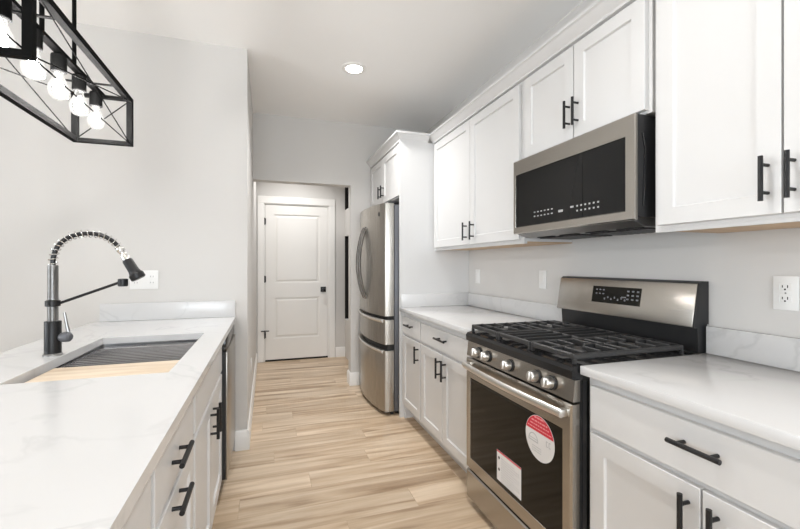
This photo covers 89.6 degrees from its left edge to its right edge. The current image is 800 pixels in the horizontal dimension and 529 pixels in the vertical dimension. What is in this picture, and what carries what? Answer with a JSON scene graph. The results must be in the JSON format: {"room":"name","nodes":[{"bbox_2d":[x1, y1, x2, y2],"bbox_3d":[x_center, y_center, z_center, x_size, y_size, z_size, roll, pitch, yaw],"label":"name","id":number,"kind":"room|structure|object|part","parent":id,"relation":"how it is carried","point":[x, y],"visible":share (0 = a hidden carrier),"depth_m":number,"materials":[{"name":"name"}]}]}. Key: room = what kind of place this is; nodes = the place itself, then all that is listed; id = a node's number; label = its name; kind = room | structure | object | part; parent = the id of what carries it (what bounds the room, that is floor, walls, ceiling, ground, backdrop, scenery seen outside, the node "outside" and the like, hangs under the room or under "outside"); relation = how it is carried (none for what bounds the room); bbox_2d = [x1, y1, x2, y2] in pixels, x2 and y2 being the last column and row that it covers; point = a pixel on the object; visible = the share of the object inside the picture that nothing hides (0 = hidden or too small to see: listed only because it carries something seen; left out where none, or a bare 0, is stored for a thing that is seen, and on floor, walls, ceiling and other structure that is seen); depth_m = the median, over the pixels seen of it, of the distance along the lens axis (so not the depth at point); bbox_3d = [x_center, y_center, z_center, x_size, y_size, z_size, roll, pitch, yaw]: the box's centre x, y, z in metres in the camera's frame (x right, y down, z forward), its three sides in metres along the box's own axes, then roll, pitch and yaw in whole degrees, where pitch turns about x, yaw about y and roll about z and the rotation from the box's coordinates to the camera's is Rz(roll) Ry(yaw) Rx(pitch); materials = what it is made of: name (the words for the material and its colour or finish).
{"room":"kitchen","nodes":[
{"label":"kitchen","id":0,"kind":"room"},
{"bbox_2d":[0,14,247,450],"bbox_3d":[-3.194,-0.105,2.128,4.475,2.750,0.120,0,0,-18],"label":"wall","id":1,"kind":"structure","parent":0,"point":[176,200],"depth_m":2.55,"materials":[{"name":"paint"}]},
{"bbox_2d":[130,270,157,288],"bbox_3d":[-1.636,0.098,2.576,0.159,0.120,0.009,0,0,-18],"label":"wall outlet","id":2,"kind":"object","parent":1,"relation":"attached to","point":[150,280],"visible":0.69,"depth_m":2.58,"materials":[{"name":"white plastic"}]},
{"bbox_2d":[149,275,154,284],"bbox_3d":[-1.593,0.098,2.588,0.033,0.066,0.002,0,0,-18],"label":"receptacle","id":3,"kind":"object","parent":2,"relation":"attached to","point":[151,277],"depth_m":2.59,"materials":[{"name":"grey plastic"}]},
{"bbox_2d":[100,300,234,321],"bbox_3d":[-1.489,0.299,2.618,0.776,0.110,0.020,0,0,-18],"label":"backsplash","id":4,"kind":"structure","parent":1,"relation":"attached to","point":[191,309],"depth_m":2.60,"materials":[{"name":"white stone"}]},
{"bbox_2d":[248,63,255,418],"bbox_3d":[-1.546,-0.105,4.078,0.120,2.750,2.545,0,0,-18],"label":"wall","id":5,"kind":"structure","parent":0,"point":[251,185],"depth_m":3.55,"materials":[{"name":"paint"}]},
{"bbox_2d":[235,353,256,450],"bbox_3d":[-1.478,1.202,3.961,0.093,0.135,2.550,0,0,-18],"label":"baseboard","id":6,"kind":"structure","parent":5,"relation":"attached to","point":[242,437],"depth_m":2.76,"materials":[{"name":"white paint"}]},
{"bbox_2d":[16,0,583,131],"bbox_3d":[-1.350,-1.530,0.896,7.200,0.100,8.950,0,0,-18],"label":"ceiling","id":7,"kind":"structure","parent":0,"point":[422,59],"depth_m":2.66,"materials":[{"name":"paint"}]},
{"bbox_2d":[0,0,133,146],"bbox_3d":[-1.123,-0.992,1.324,0.215,0.974,0.790,0,0,-18],"label":"chandelier","id":8,"kind":"object","parent":7,"relation":"hanging from","point":[33,34],"visible":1,"depth_m":1.31,"materials":[{"name":"black metal"}]},
{"bbox_2d":[0,0,16,47],"bbox_3d":[-1.029,-0.617,1.039,0.060,0.149,0.060,0,0,-18],"label":"bulb","id":9,"kind":"object","parent":8,"relation":"attached to","point":[5,5],"depth_m":1.04,"materials":[{"name":"white glass"}]},
{"bbox_2d":[19,28,46,80],"bbox_3d":[-1.077,-0.617,1.184,0.060,0.149,0.060,0,0,-18],"label":"bulb","id":10,"kind":"object","parent":8,"relation":"attached to","point":[33,67],"depth_m":1.18,"materials":[{"name":"beige glass"}]},
{"bbox_3d":[-1.092,-1.083,1.229,0.012,0.750,0.013,0,0,-18],"label":"hanging rod","id":11,"kind":"part","parent":8,"relation":"part of","materials":[{"name":"black metal"}]},
{"bbox_2d":[47,52,69,100],"bbox_3d":[-1.125,-0.617,1.329,0.060,0.149,0.060,0,0,-18],"label":"bulb","id":12,"kind":"object","parent":8,"relation":"attached to","point":[59,59],"depth_m":1.32,"materials":[{"name":"beige glass"}]},
{"bbox_3d":[-1.161,-1.083,1.436,0.012,0.750,0.013,0,0,-18],"label":"hanging rod","id":13,"kind":"part","parent":8,"relation":"part of","materials":[{"name":"black metal"}]},
{"bbox_2d":[69,73,88,116],"bbox_3d":[-1.173,-0.617,1.473,0.060,0.149,0.060,0,0,-18],"label":"bulb","id":14,"kind":"object","parent":8,"relation":"attached to","point":[78,85],"depth_m":1.47,"materials":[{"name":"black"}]},
{"bbox_2d":[86,91,104,129],"bbox_3d":[-1.221,-0.617,1.618,0.060,0.149,0.060,0,0,-18],"label":"bulb","id":15,"kind":"object","parent":8,"relation":"attached to","point":[95,101],"depth_m":1.61,"materials":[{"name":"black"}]},
{"bbox_2d":[342,62,365,74],"bbox_3d":[-0.346,-1.475,3.038,0.184,0.009,0.184,0,0,-18],"label":"recessed light","id":16,"kind":"object","parent":7,"relation":"in","point":[355,68],"visible":1,"depth_m":3.03,"materials":[{"name":"white paint"}]},
{"bbox_2d":[256,182,344,356],"bbox_3d":[-1.326,-0.105,5.439,1.155,2.750,0.100,0,0,-18],"label":"wall","id":17,"kind":"structure","parent":0,"point":[262,188],"depth_m":5.54,"materials":[{"name":"paint"}]},
{"bbox_2d":[261,205,327,361],"bbox_3d":[-1.390,0.244,5.351,0.864,2.050,0.106,0,0,-18],"label":"door","id":18,"kind":"structure","parent":17,"relation":"in","point":[296,237],"depth_m":5.37,"materials":[{"name":"white paint"}]},
{"bbox_2d":[257,196,334,362],"bbox_3d":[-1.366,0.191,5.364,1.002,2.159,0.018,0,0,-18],"label":"trim","id":19,"kind":"structure","parent":17,"relation":"attached to","point":[261,200],"depth_m":5.29,"materials":[{"name":"white paint"}]},
{"bbox_2d":[336,347,344,356],"bbox_3d":[-0.821,1.202,5.546,0.130,0.135,0.015,0,0,-18],"label":"baseboard","id":20,"kind":"structure","parent":17,"relation":"attached to","point":[340,351],"depth_m":5.54,"materials":[{"name":"white paint"}]},
{"bbox_2d":[253,113,425,384],"bbox_3d":[-0.591,-0.105,4.271,1.815,2.750,0.120,0,0,-18],"label":"wall","id":21,"kind":"structure","parent":0,"point":[286,150],"depth_m":4.17,"materials":[{"name":"paint"}]},
{"bbox_2d":[347,370,358,385],"bbox_3d":[-0.501,1.202,4.301,0.105,0.135,0.150,0,0,-18],"label":"baseboard","id":22,"kind":"structure","parent":21,"relation":"attached to","point":[352,378],"depth_m":4.23,"materials":[{"name":"white paint"}]},
{"bbox_2d":[345,187,348,360],"bbox_3d":[-0.220,-0.105,5.131,0.750,2.750,1.280,0,0,-18],"label":"wall","id":23,"kind":"structure","parent":0,"point":[346,188],"depth_m":5.58,"materials":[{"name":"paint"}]},
{"bbox_2d":[212,357,496,528],"bbox_3d":[-1.350,1.320,0.896,7.200,0.100,8.950,0,0,-18],"label":"floor","id":24,"kind":"structure","parent":0,"point":[321,455],"depth_m":2.51,"materials":[{"name":"brown wood"}]},
{"bbox_2d":[122,477,150,528],"bbox_3d":[-0.707,0.829,0.511,0.639,0.882,0.505,0,0,-18],"label":"base cabinet","id":25,"kind":"object","parent":24,"relation":"on","point":[140,516],"visible":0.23,"depth_m":0.77,"materials":[{"name":"white paint"}]},
{"bbox_2d":[151,400,194,528],"bbox_3d":[-0.867,0.829,0.993,0.639,0.882,0.506,0,0,-18],"label":"base cabinet","id":26,"kind":"object","parent":24,"relation":"on","point":[172,484],"visible":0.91,"depth_m":1.04,"materials":[{"name":"white paint"}]},
{"bbox_3d":[-0.605,0.864,1.079,0.020,0.563,0.478,0,0,-18],"label":"door","id":27,"kind":"part","parent":26,"relation":"part of","materials":[{"name":"white paint"}]},
{"bbox_3d":[-0.571,0.498,1.059,0.035,0.013,0.142,0,0,-18],"label":"handle","id":28,"kind":"part","parent":26,"relation":"part of","materials":[{"name":"black metal"}]},
{"bbox_3d":[-0.571,0.615,1.059,0.035,0.013,0.142,0,0,-18],"label":"handle","id":29,"kind":"part","parent":26,"relation":"part of","materials":[{"name":"black metal"}]},
{"bbox_2d":[193,347,221,528],"bbox_3d":[-1.084,0.829,1.652,0.642,0.882,0.878,0,0,-18],"label":"base cabinet","id":30,"kind":"object","parent":24,"relation":"on","point":[207,402],"visible":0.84,"depth_m":1.68,"materials":[{"name":"white paint"}]},
{"bbox_2d":[0,300,234,528],"bbox_3d":[-1.057,0.315,1.263,0.812,0.142,2.863,0,0,-18],"label":"countertop","id":31,"kind":"structure","parent":30,"relation":"on","point":[75,453],"depth_m":0.94,"materials":[{"name":"white stone"}]},
{"bbox_2d":[42,230,144,356],"bbox_3d":[-1.226,0.107,1.625,0.348,0.494,0.069,0,0,-18],"label":"kitchen faucet","id":32,"kind":"object","parent":31,"relation":"on","point":[54,336],"visible":1,"depth_m":1.58,"materials":[{"name":"grey metal"}]},
{"bbox_3d":[-1.309,0.227,1.583,0.024,0.079,0.014,0,0,-18],"label":"lever","id":33,"kind":"part","parent":32,"relation":"part of","materials":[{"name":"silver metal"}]},
{"bbox_3d":[-1.244,0.113,1.617,0.204,0.088,0.011,0,0,-18],"label":"docking arm","id":34,"kind":"part","parent":32,"relation":"part of","materials":[{"name":"black metal"}]},
{"bbox_2d":[24,339,197,382],"bbox_3d":[-1.101,0.489,1.639,0.498,0.205,0.857,0,0,-18],"label":"sink","id":35,"kind":"object","parent":31,"relation":"in","point":[193,341],"visible":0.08,"depth_m":2.00,"materials":[{"name":"silver metal"}]},
{"bbox_2d":[25,360,178,382],"bbox_3d":[-1.009,0.388,1.394,0.421,0.028,0.269,0,0,-18],"label":"cutting board","id":36,"kind":"object","parent":35,"relation":"on","point":[68,373],"visible":0.27,"depth_m":1.42,"materials":[{"name":"brown wood"}]},
{"bbox_2d":[61,344,193,367],"bbox_3d":[-1.133,0.398,1.737,0.444,0.008,0.430,0,0,-18],"label":"drying rack","id":37,"kind":"object","parent":35,"relation":"on","point":[173,352],"visible":0.57,"depth_m":1.75,"materials":[{"name":"silver metal"}]},
{"bbox_3d":[-0.757,0.864,1.538,0.020,0.563,0.420,0,0,-18],"label":"door","id":38,"kind":"part","parent":30,"relation":"part of","materials":[{"name":"white paint"}]},
{"bbox_3d":[-0.825,0.492,1.741,0.020,0.145,0.848,0,0,-18],"label":"false drawer","id":39,"kind":"part","parent":30,"relation":"part of","materials":[{"name":"white paint"}]},
{"bbox_3d":[-0.786,0.678,1.712,0.038,0.128,0.014,0,0,-18],"label":"handle","id":40,"kind":"part","parent":30,"relation":"part of","materials":[{"name":"black metal"}]},
{"bbox_3d":[-0.891,0.864,1.943,0.020,0.563,0.422,0,0,-18],"label":"door","id":41,"kind":"part","parent":30,"relation":"part of","materials":[{"name":"white paint"}]},
{"bbox_3d":[-0.811,0.678,1.788,0.038,0.128,0.014,0,0,-18],"label":"handle","id":42,"kind":"part","parent":30,"relation":"part of","materials":[{"name":"black metal"}]},
{"bbox_2d":[221,325,234,479],"bbox_3d":[-1.307,0.830,2.354,0.600,0.880,0.588,0,0,-18],"label":"dishwasher","id":43,"kind":"object","parent":24,"relation":"on","point":[228,347],"visible":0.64,"depth_m":2.24,"materials":[{"name":"grey metal"}]},
{"bbox_3d":[-1.026,0.815,2.447,0.008,0.690,0.584,0,0,-18],"label":"door","id":44,"kind":"part","parent":43,"relation":"part of","materials":[{"name":"silver metal"}]},
{"bbox_2d":[356,201,398,413],"bbox_3d":[0.006,0.366,3.892,0.860,1.808,0.915,0,0,-18],"label":"refrigerator","id":45,"kind":"object","parent":24,"relation":"on","point":[377,253],"visible":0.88,"depth_m":3.43,"materials":[{"name":"grey metal"}]},
{"bbox_3d":[-0.374,-0.015,3.816,0.090,0.670,0.028,0,0,-15],"label":"handle","id":46,"kind":"part","parent":45,"relation":"part of","materials":[{"name":"silver metal"}]},
{"bbox_3d":[-0.345,-0.015,3.726,0.090,0.670,0.028,0,0,-22],"label":"handle","id":47,"kind":"part","parent":45,"relation":"part of","materials":[{"name":"silver metal"}]},
{"bbox_3d":[-0.335,-0.041,4.021,0.142,0.949,0.454,0,0,-18],"label":"door","id":48,"kind":"part","parent":45,"relation":"part of","materials":[{"name":"silver metal"}]},
{"bbox_3d":[-0.263,0.980,3.803,0.143,0.510,0.915,0,0,-18],"label":"drawer","id":49,"kind":"part","parent":45,"relation":"part of","materials":[{"name":"silver metal"}]},
{"bbox_3d":[-0.263,0.570,3.803,0.143,0.205,0.915,0,0,-18],"label":"drawer","id":50,"kind":"part","parent":45,"relation":"part of","materials":[{"name":"silver metal"}]},
{"bbox_3d":[-0.190,-0.041,3.584,0.142,0.949,0.454,0,0,-18],"label":"door","id":51,"kind":"part","parent":45,"relation":"part of","materials":[{"name":"silver metal"}]},
{"bbox_2d":[402,313,431,436],"bbox_3d":[0.358,0.829,3.232,0.661,0.882,0.426,0,0,-18],"label":"base cabinet","id":52,"kind":"object","parent":24,"relation":"on","point":[411,338],"visible":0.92,"depth_m":3.13,"materials":[{"name":"white paint"}]},
{"bbox_3d":[0.092,0.862,3.139,0.020,0.567,0.398,0,0,-18],"label":"door","id":53,"kind":"part","parent":52,"relation":"part of","materials":[{"name":"white paint"}]},
{"bbox_3d":[0.092,0.491,3.139,0.020,0.133,0.398,0,0,-18],"label":"drawer","id":54,"kind":"part","parent":52,"relation":"part of","materials":[{"name":"white paint"}]},
{"bbox_3d":[0.117,0.668,2.973,0.040,0.125,0.014,0,0,-18],"label":"handle","id":55,"kind":"part","parent":52,"relation":"part of","materials":[{"name":"black metal"}]},
{"bbox_2d":[399,141,468,417],"bbox_3d":[0.299,0.120,3.451,0.638,2.300,0.020,0,0,-18],"label":"end panel","id":56,"kind":"object","parent":24,"relation":"on","point":[423,269],"visible":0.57,"depth_m":3.40,"materials":[{"name":"white paint"}]},
{"bbox_2d":[421,319,469,472],"bbox_3d":[0.551,0.829,2.650,0.661,0.882,0.795,0,0,-18],"label":"base cabinet","id":57,"kind":"object","parent":24,"relation":"on","point":[443,349],"visible":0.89,"depth_m":2.52,"materials":[{"name":"white paint"}]},
{"bbox_3d":[0.220,0.862,2.753,0.020,0.567,0.375,0,0,-18],"label":"door","id":58,"kind":"part","parent":57,"relation":"part of","materials":[{"name":"white paint"}]},
{"bbox_3d":[0.241,0.668,2.598,0.040,0.130,0.014,0,0,-18],"label":"handle","id":59,"kind":"part","parent":57,"relation":"part of","materials":[{"name":"black metal"}]},
{"bbox_3d":[0.255,0.480,2.555,0.040,0.013,0.160,0,0,-18],"label":"handle","id":60,"kind":"part","parent":57,"relation":"part of","materials":[{"name":"black metal"}]},
{"bbox_3d":[0.268,0.668,2.517,0.040,0.130,0.014,0,0,-18],"label":"handle","id":61,"kind":"part","parent":57,"relation":"part of","materials":[{"name":"black metal"}]},
{"bbox_3d":[0.282,0.491,2.567,0.020,0.133,0.767,0,0,-18],"label":"drawer","id":62,"kind":"part","parent":57,"relation":"part of","materials":[{"name":"white paint"}]},
{"bbox_3d":[0.342,0.862,2.387,0.020,0.567,0.386,0,0,-18],"label":"door","id":63,"kind":"part","parent":57,"relation":"part of","materials":[{"name":"white paint"}]},
{"bbox_2d":[399,293,561,333],"bbox_3d":[0.493,0.317,2.857,0.643,0.138,1.225,0,0,-18],"label":"countertop","id":64,"kind":"structure","parent":57,"relation":"on","point":[458,312],"depth_m":2.92,"materials":[{"name":"white stone"}]},
{"bbox_2d":[462,276,708,528],"bbox_3d":[0.772,0.669,1.881,0.728,1.202,0.790,0,0,-18],"label":"gas range","id":65,"kind":"object","parent":24,"relation":"on","point":[528,397],"visible":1,"depth_m":1.71,"materials":[{"name":"silver metal"}]},
{"bbox_3d":[0.378,0.444,2.036,0.040,0.045,0.044,0,0,-18],"label":"knob","id":66,"kind":"part","parent":65,"relation":"part of","materials":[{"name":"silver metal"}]},
{"bbox_3d":[0.406,0.444,1.951,0.040,0.045,0.044,0,0,-18],"label":"knob","id":67,"kind":"part","parent":65,"relation":"part of","materials":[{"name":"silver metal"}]},
{"bbox_3d":[0.495,1.160,1.791,0.034,0.148,0.784,0,0,-18],"label":"storage drawer","id":68,"kind":"part","parent":65,"relation":"part of","materials":[{"name":"silver metal"}]},
{"bbox_3d":[0.464,0.444,1.775,0.040,0.045,0.044,0,0,-18],"label":"knob","id":69,"kind":"part","parent":65,"relation":"part of","materials":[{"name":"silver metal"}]},
{"bbox_2d":[501,458,518,496],"bbox_3d":[0.482,0.935,1.768,0.001,0.108,0.138,0,0,-18],"label":"print","id":70,"kind":"object","parent":65,"relation":"attached to","point":[509,472],"depth_m":1.77,"materials":[{"name":"grey paper"}]},
{"bbox_3d":[0.452,0.528,1.776,0.054,0.032,0.746,0,0,-18],"label":"handle","id":71,"kind":"part","parent":65,"relation":"part of","materials":[{"name":"silver metal"}]},
{"bbox_3d":[0.494,0.784,1.790,0.036,0.580,0.784,0,0,-18],"label":"oven door","id":72,"kind":"part","parent":65,"relation":"part of","materials":[{"name":"black glass"}]},
{"bbox_3d":[0.497,0.446,1.791,0.031,0.076,0.788,0,0,-18],"label":"control panel","id":73,"kind":"part","parent":65,"relation":"part of","materials":[{"name":"silver metal"}]},
{"bbox_3d":[0.522,0.444,1.599,0.040,0.045,0.044,0,0,-18],"label":"knob","id":74,"kind":"part","parent":65,"relation":"part of","materials":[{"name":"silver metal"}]},
{"bbox_2d":[529,432,540,454],"bbox_3d":[0.536,0.707,1.605,0.001,0.070,0.078,0,0,-18],"label":"print","id":75,"kind":"object","parent":65,"relation":"attached to","point":[534,437],"depth_m":1.60,"materials":[{"name":"grey paper"}]},
{"bbox_2d":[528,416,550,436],"bbox_3d":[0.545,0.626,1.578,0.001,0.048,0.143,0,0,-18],"label":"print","id":76,"kind":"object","parent":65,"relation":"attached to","point":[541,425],"depth_m":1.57,"materials":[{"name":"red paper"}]},
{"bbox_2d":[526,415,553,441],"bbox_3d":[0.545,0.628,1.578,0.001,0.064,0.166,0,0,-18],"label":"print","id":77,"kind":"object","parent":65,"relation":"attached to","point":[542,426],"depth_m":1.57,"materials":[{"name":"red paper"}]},
{"bbox_3d":[0.550,0.444,1.514,0.040,0.045,0.044,0,0,-18],"label":"knob","id":78,"kind":"part","parent":65,"relation":"part of","materials":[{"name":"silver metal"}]},
{"bbox_2d":[466,330,691,379],"bbox_3d":[0.755,0.381,1.877,0.586,0.050,0.788,0,0,-18],"label":"cooktop","id":79,"kind":"object","parent":65,"relation":"in","point":[552,364],"depth_m":1.60,"materials":[{"name":"black metal"}]},
{"bbox_3d":[0.915,0.810,1.515,0.570,0.800,0.002,0,0,-18],"label":"panel","id":80,"kind":"part","parent":65,"relation":"part of","materials":[{"name":"black metal"}]},
{"bbox_2d":[590,378,799,528],"bbox_3d":[1.051,0.829,1.142,0.661,0.882,0.777,0,0,-18],"label":"base cabinet","id":81,"kind":"object","parent":24,"relation":"on","point":[654,464],"visible":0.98,"depth_m":1.10,"materials":[{"name":"white paint"}]},
{"bbox_3d":[0.727,0.864,1.223,0.020,0.563,0.372,0,0,-18],"label":"door","id":82,"kind":"part","parent":81,"relation":"part of","materials":[{"name":"white paint"}]},
{"bbox_3d":[0.749,0.678,1.066,0.040,0.150,0.014,0,0,-18],"label":"handle","id":83,"kind":"part","parent":81,"relation":"part of","materials":[{"name":"black metal"}]},
{"bbox_2d":[580,326,799,450],"bbox_3d":[1.063,0.316,1.137,0.643,0.140,0.800,0,0,-18],"label":"countertop","id":84,"kind":"structure","parent":81,"relation":"on","point":[746,381],"depth_m":1.23,"materials":[{"name":"white stone"}]},
{"bbox_3d":[0.759,0.476,1.036,0.040,0.013,0.137,0,0,-18],"label":"handle","id":85,"kind":"part","parent":81,"relation":"part of","materials":[{"name":"black metal"}]},
{"bbox_3d":[0.772,0.678,0.996,0.040,0.150,0.014,0,0,-18],"label":"handle","id":86,"kind":"part","parent":81,"relation":"part of","materials":[{"name":"black metal"}]},
{"bbox_3d":[0.844,0.864,0.872,0.020,0.563,0.355,0,0,-18],"label":"door","id":87,"kind":"part","parent":81,"relation":"part of","materials":[{"name":"white paint"}]},
{"bbox_2d":[426,0,799,354],"bbox_3d":[1.488,-0.105,1.073,0.120,2.750,7.500,0,0,-18],"label":"wall","id":88,"kind":"structure","parent":0,"point":[739,268],"depth_m":1.78,"materials":[{"name":"paint"}]},
{"bbox_2d":[371,144,398,206],"bbox_3d":[0.122,-0.797,3.922,0.676,0.455,0.982,0,0,-18],"label":"upper cabinet","id":89,"kind":"object","parent":88,"relation":"attached to","point":[385,174],"visible":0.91,"depth_m":3.75,"materials":[{"name":"white paint"}]},
{"bbox_3d":[-0.230,-0.795,4.064,0.020,0.430,0.460,0,0,-18],"label":"door","id":90,"kind":"part","parent":89,"relation":"part of","materials":[{"name":"white paint"}]},
{"bbox_3d":[-0.079,-0.795,3.608,0.020,0.430,0.489,0,0,-18],"label":"door","id":91,"kind":"part","parent":89,"relation":"part of","materials":[{"name":"white paint"}]},
{"bbox_2d":[476,269,479,282],"bbox_3d":[0.653,0.100,3.387,0.009,0.116,0.072,0,0,-18],"label":"light switch","id":92,"kind":"object","parent":88,"relation":"attached to","point":[477,270],"visible":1,"depth_m":3.38,"materials":[{"name":"white plastic"}]},
{"bbox_2d":[434,81,571,250],"bbox_3d":[0.621,-0.571,2.880,0.386,0.908,1.260,0,0,-18],"label":"upper cabinet","id":93,"kind":"object","parent":88,"relation":"attached to","point":[474,163],"visible":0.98,"depth_m":2.67,"materials":[{"name":"white paint"}]},
{"bbox_3d":[0.394,-0.575,3.102,0.020,0.870,0.629,0,0,-18],"label":"door","id":94,"kind":"part","parent":93,"relation":"part of","materials":[{"name":"white paint"}]},
{"bbox_3d":[0.452,-0.232,2.837,0.039,0.126,0.012,0,0,-18],"label":"handle","id":95,"kind":"part","parent":93,"relation":"part of","materials":[{"name":"black metal"}]},
{"bbox_3d":[0.484,-0.232,2.739,0.039,0.126,0.012,0,0,-18],"label":"handle","id":96,"kind":"part","parent":93,"relation":"part of","materials":[{"name":"black metal"}]},
{"bbox_3d":[0.502,-0.123,2.840,0.018,0.012,1.260,0,0,-18],"label":"rail","id":97,"kind":"part","parent":93,"relation":"part of","materials":[{"name":"white paint"}]},
{"bbox_3d":[0.584,-0.575,2.528,0.020,0.870,0.568,0,0,-18],"label":"door","id":98,"kind":"part","parent":93,"relation":"part of","materials":[{"name":"white paint"}]},
{"bbox_2d":[468,293,561,321],"bbox_3d":[0.791,0.301,2.946,0.020,0.106,1.205,0,0,-18],"label":"backsplash","id":99,"kind":"structure","parent":88,"relation":"attached to","point":[536,310],"depth_m":2.81,"materials":[{"name":"white stone"}]},
{"bbox_2d":[539,270,546,288],"bbox_3d":[0.916,0.096,2.592,0.009,0.116,0.072,0,0,-18],"label":"light switch","id":100,"kind":"object","parent":88,"relation":"attached to","point":[542,273],"visible":1,"depth_m":2.58,"materials":[{"name":"white plastic"}]},
{"bbox_2d":[524,0,655,157],"bbox_3d":[0.942,-0.796,1.910,0.386,0.457,0.781,0,0,-18],"label":"upper cabinet","id":101,"kind":"object","parent":88,"relation":"attached to","point":[609,75],"visible":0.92,"depth_m":1.74,"materials":[{"name":"white paint"}]},
{"bbox_3d":[0.748,-0.795,2.035,0.020,0.430,0.368,0,0,-18],"label":"door","id":102,"kind":"part","parent":101,"relation":"part of","materials":[{"name":"white paint"}]},
{"bbox_3d":[0.772,-0.693,1.871,0.039,0.126,0.012,0,0,-18],"label":"handle","id":103,"kind":"part","parent":101,"relation":"part of","materials":[{"name":"black metal"}]},
{"bbox_3d":[0.789,-0.693,1.821,0.039,0.126,0.012,0,0,-18],"label":"handle","id":104,"kind":"part","parent":101,"relation":"part of","materials":[{"name":"black metal"}]},
{"bbox_2d":[514,112,655,239],"bbox_3d":[0.933,-0.351,1.915,0.397,0.422,0.774,0,0,-18],"label":"microwave","id":105,"kind":"object","parent":101,"relation":"attached to","point":[601,181],"visible":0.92,"depth_m":1.70,"materials":[{"name":"silver metal"}]},
{"bbox_3d":[0.711,-0.342,1.967,0.005,0.278,0.486,0,0,-18],"label":"door glass","id":106,"kind":"part","parent":105,"relation":"part of","materials":[{"name":"black glass"}]},
{"bbox_3d":[0.822,-0.342,1.632,0.005,0.278,0.215,0,0,-18],"label":"control panel","id":107,"kind":"part","parent":105,"relation":"part of","materials":[{"name":"black glass"}]},
{"bbox_3d":[1.040,-0.364,1.547,0.292,0.336,0.009,0,0,-18],"label":"trim","id":108,"kind":"part","parent":105,"relation":"part of","materials":[{"name":"black metal"}]},
{"bbox_3d":[0.865,-0.795,1.681,0.020,0.430,0.364,0,0,-18],"label":"door","id":109,"kind":"part","parent":101,"relation":"part of","materials":[{"name":"white paint"}]},
{"bbox_2d":[656,0,799,232],"bbox_3d":[1.192,-0.571,1.155,0.386,0.908,0.783,0,0,-18],"label":"upper cabinet","id":110,"kind":"object","parent":88,"relation":"attached to","point":[728,71],"visible":1,"depth_m":1.25,"materials":[{"name":"white paint"}]},
{"bbox_2d":[366,0,635,167],"bbox_3d":[0.421,-1.062,2.514,0.368,0.070,3.848,0,0,-18],"label":"crown molding","id":111,"kind":"structure","parent":110,"relation":"on","point":[598,12],"depth_m":2.19,"materials":[{"name":"white paint"}]},
{"bbox_3d":[1.073,-0.123,1.116,0.018,0.012,0.783,0,0,-18],"label":"rail","id":112,"kind":"part","parent":110,"relation":"part of","materials":[{"name":"white paint"}]},
{"bbox_3d":[1.018,-0.240,1.129,0.039,0.126,0.012,0,0,-18],"label":"handle","id":113,"kind":"part","parent":110,"relation":"part of","materials":[{"name":"black metal"}]},
{"bbox_3d":[1.037,-0.240,1.072,0.039,0.126,0.012,0,0,-18],"label":"handle","id":114,"kind":"part","parent":110,"relation":"part of","materials":[{"name":"black metal"}]},
{"bbox_3d":[1.114,-0.576,0.929,0.020,0.869,0.367,0,0,-18],"label":"door","id":115,"kind":"part","parent":110,"relation":"part of","materials":[{"name":"white paint"}]},
{"bbox_2d":[706,326,799,371],"bbox_3d":[1.359,0.300,1.235,0.020,0.108,0.800,0,0,-18],"label":"backsplash","id":116,"kind":"structure","parent":88,"relation":"attached to","point":[778,351],"depth_m":1.45,"materials":[{"name":"white stone"}]},
{"bbox_2d":[773,276,798,310],"bbox_3d":[1.319,0.098,1.378,0.009,0.116,0.072,0,0,-18],"label":"wall outlet","id":117,"kind":"object","parent":88,"relation":"attached to","point":[785,288],"visible":1,"depth_m":1.38,"materials":[{"name":"white plastic"}]},
{"bbox_2d":[779,283,790,291],"bbox_3d":[1.316,0.078,1.377,0.004,0.029,0.033,0,0,-18],"label":"receptacle","id":118,"kind":"object","parent":117,"relation":"attached to","point":[783,287],"depth_m":1.38,"materials":[{"name":"white plastic"}]},
{"bbox_2d":[779,295,790,303],"bbox_3d":[1.316,0.118,1.377,0.004,0.029,0.033,0,0,-18],"label":"receptacle","id":119,"kind":"object","parent":117,"relation":"attached to","point":[783,299],"depth_m":1.38,"materials":[{"name":"white plastic"}]}
]}

